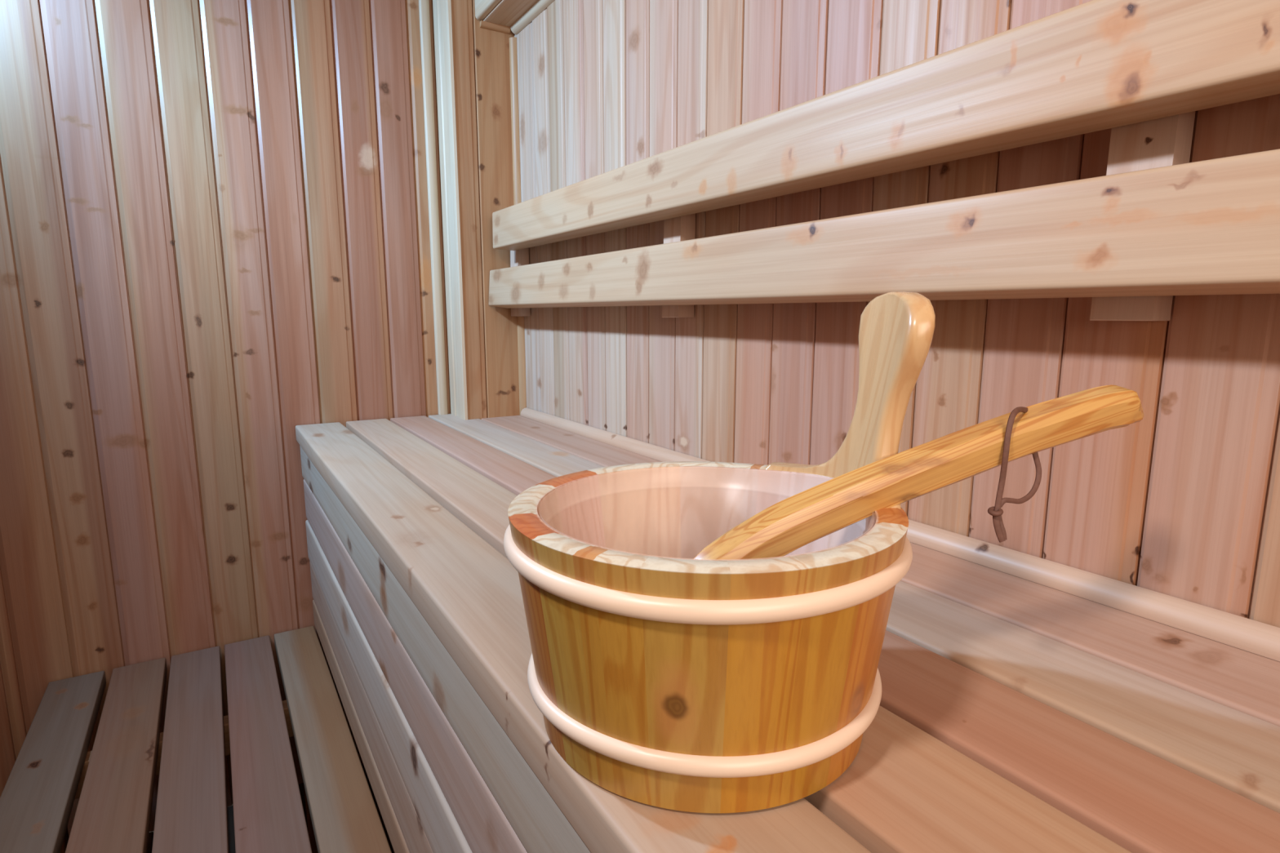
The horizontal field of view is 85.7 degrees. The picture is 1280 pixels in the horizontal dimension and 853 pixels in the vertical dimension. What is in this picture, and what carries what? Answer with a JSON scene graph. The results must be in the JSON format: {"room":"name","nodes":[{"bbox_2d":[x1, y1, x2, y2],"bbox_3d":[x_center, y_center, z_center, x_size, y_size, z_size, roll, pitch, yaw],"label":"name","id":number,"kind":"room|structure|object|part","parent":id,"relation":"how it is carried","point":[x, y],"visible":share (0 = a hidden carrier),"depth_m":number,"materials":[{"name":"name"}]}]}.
{"room":"spa","nodes":[
{"label":"spa","id":0,"kind":"room"},
{"bbox_2d":[0,0,450,836],"bbox_3d":[-1.336,-0.077,1.465,1.870,2.220,0.009,-6,11,-31],"label":"wall","id":1,"kind":"structure","parent":0,"point":[113,231],"depth_m":1.61,"materials":[{"name":"brown wood"}]},
{"bbox_2d":[418,0,447,414],"bbox_3d":[-0.556,-0.641,1.851,0.026,1.230,0.014,-6,11,-31],"label":"trim","id":2,"kind":"structure","parent":1,"relation":"attached to","point":[424,5],"depth_m":1.85,"materials":[{"name":"beige wood"}]},
{"bbox_2d":[431,0,467,419],"bbox_3d":[-0.506,-0.147,1.893,0.008,2.220,0.152,-6,11,-31],"label":"trim","id":3,"kind":"structure","parent":1,"relation":"attached to","point":[442,9],"depth_m":1.80,"materials":[{"name":"beige wood"}]},
{"bbox_2d":[146,764,394,852],"bbox_3d":[-0.446,1.227,0.391,2.040,0.007,3.090,-6,11,-31],"label":"floor","id":4,"kind":"structure","parent":0,"point":[230,809],"depth_m":1.74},
{"bbox_2d":[0,626,391,852],"bbox_3d":[-0.304,0.984,0.466,0.549,0.447,3.034,-6,11,-31],"label":"bench","id":5,"kind":"object","parent":4,"relation":"on","point":[113,782],"visible":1,"depth_m":1.29,"materials":[{"name":"brown wood"}]},
{"bbox_3d":[-1.144,0.893,1.358,0.040,0.340,0.040,-6,11,-31],"label":"leg","id":6,"kind":"part","parent":5,"relation":"part of","materials":[{"name":"brown wood"}]},
{"bbox_3d":[-0.753,0.854,1.598,0.040,0.340,0.040,-6,11,-31],"label":"leg","id":7,"kind":"part","parent":5,"relation":"part of","materials":[{"name":"brown wood"}]},
{"bbox_2d":[450,0,519,419],"bbox_3d":[-0.395,-0.145,1.879,0.178,2.220,0.007,-6,11,-31],"label":"wall","id":8,"kind":"structure","parent":0,"point":[481,56],"depth_m":1.80,"materials":[{"name":"brown wood"}]},
{"bbox_2d":[480,20,510,34],"bbox_3d":[-0.366,-1.010,1.744,0.077,0.013,0.013,-6,11,-31],"label":"trim","id":9,"kind":"structure","parent":8,"relation":"attached to","point":[484,24],"depth_m":1.74,"materials":[{"name":"brown wood"}]},
{"bbox_2d":[514,0,1279,627],"bbox_3d":[0.445,0.047,0.704,0.008,2.220,3.102,-6,11,-31],"label":"wall","id":10,"kind":"structure","parent":0,"point":[1182,501],"depth_m":0.85,"materials":[{"name":"brown wood"}]},
{"bbox_2d":[474,0,537,26],"bbox_3d":[0.408,-0.928,0.497,0.104,0.228,2.937,-6,11,-31],"label":"trim","id":11,"kind":"structure","parent":10,"relation":"attached to","point":[504,12],"depth_m":1.67,"materials":[{"name":"brown wood"}]},
{"bbox_2d":[509,36,526,415],"bbox_3d":[-0.326,-0.514,1.849,0.015,0.980,0.015,-6,11,-31],"label":"trim","id":12,"kind":"structure","parent":10,"relation":"attached to","point":[513,40],"depth_m":1.82,"materials":[{"name":"beige wood"}]},
{"bbox_2d":[510,0,554,34],"bbox_3d":[0.448,-0.811,0.535,0.016,0.016,2.925,-6,11,-31],"label":"trim","id":13,"kind":"structure","parent":10,"relation":"attached to","point":[540,6],"depth_m":1.67,"materials":[{"name":"beige wood"}]},
{"bbox_2d":[295,407,1279,852],"bbox_3d":[0.163,0.437,0.671,0.568,0.565,3.034,-6,11,-31],"label":"bench","id":14,"kind":"object","parent":10,"relation":"attached to","point":[1029,704],"visible":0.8,"depth_m":0.58,"materials":[{"name":"beige wood"}]},
{"bbox_2d":[503,291,935,813],"bbox_3d":[0.048,0.055,0.479,0.283,0.293,0.272,-6,11,-31],"label":"bucket","id":15,"kind":"object","parent":14,"relation":"on","point":[664,677],"visible":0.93,"depth_m":0.39,"materials":[{"name":"brown wood"}]},
{"bbox_3d":[0.154,-0.026,0.515,0.054,0.145,0.149,-4,10,-25],"label":"handle","id":16,"kind":"part","parent":15,"relation":"part of","materials":[{"name":"beige wood"}]},
{"bbox_2d":[693,384,1143,559],"bbox_3d":[0.167,0.081,0.481,0.391,0.214,0.068,-3,10,-15],"label":"ladle","id":17,"kind":"object","parent":15,"relation":"in","point":[802,518],"visible":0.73,"depth_m":0.46,"materials":[{"name":"brown wood"}]},
{"bbox_3d":[0.257,0.022,0.475,0.038,0.070,0.005,-8,12,-39],"label":"cord","id":18,"kind":"part","parent":17,"relation":"part of","materials":[{"name":"brown leather"}]},
{"bbox_3d":[0.262,0.035,0.474,0.039,0.040,0.010,-6,11,-31],"label":"cord","id":19,"kind":"part","parent":17,"relation":"part of","materials":[{"name":"brown leather"}]},
{"bbox_2d":[488,0,1279,320],"bbox_3d":[0.322,-0.251,0.754,0.095,0.263,2.594,-6,11,-31],"label":"backrest","id":20,"kind":"object","parent":10,"relation":"attached to","point":[1160,225],"visible":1,"depth_m":0.65,"materials":[{"name":"beige wood"}]},
{"bbox_3d":[0.308,-0.189,0.756,0.062,0.100,2.594,-6,11,-31],"label":"rail","id":21,"kind":"part","parent":20,"relation":"part of","materials":[{"name":"beige wood"}]}
]}

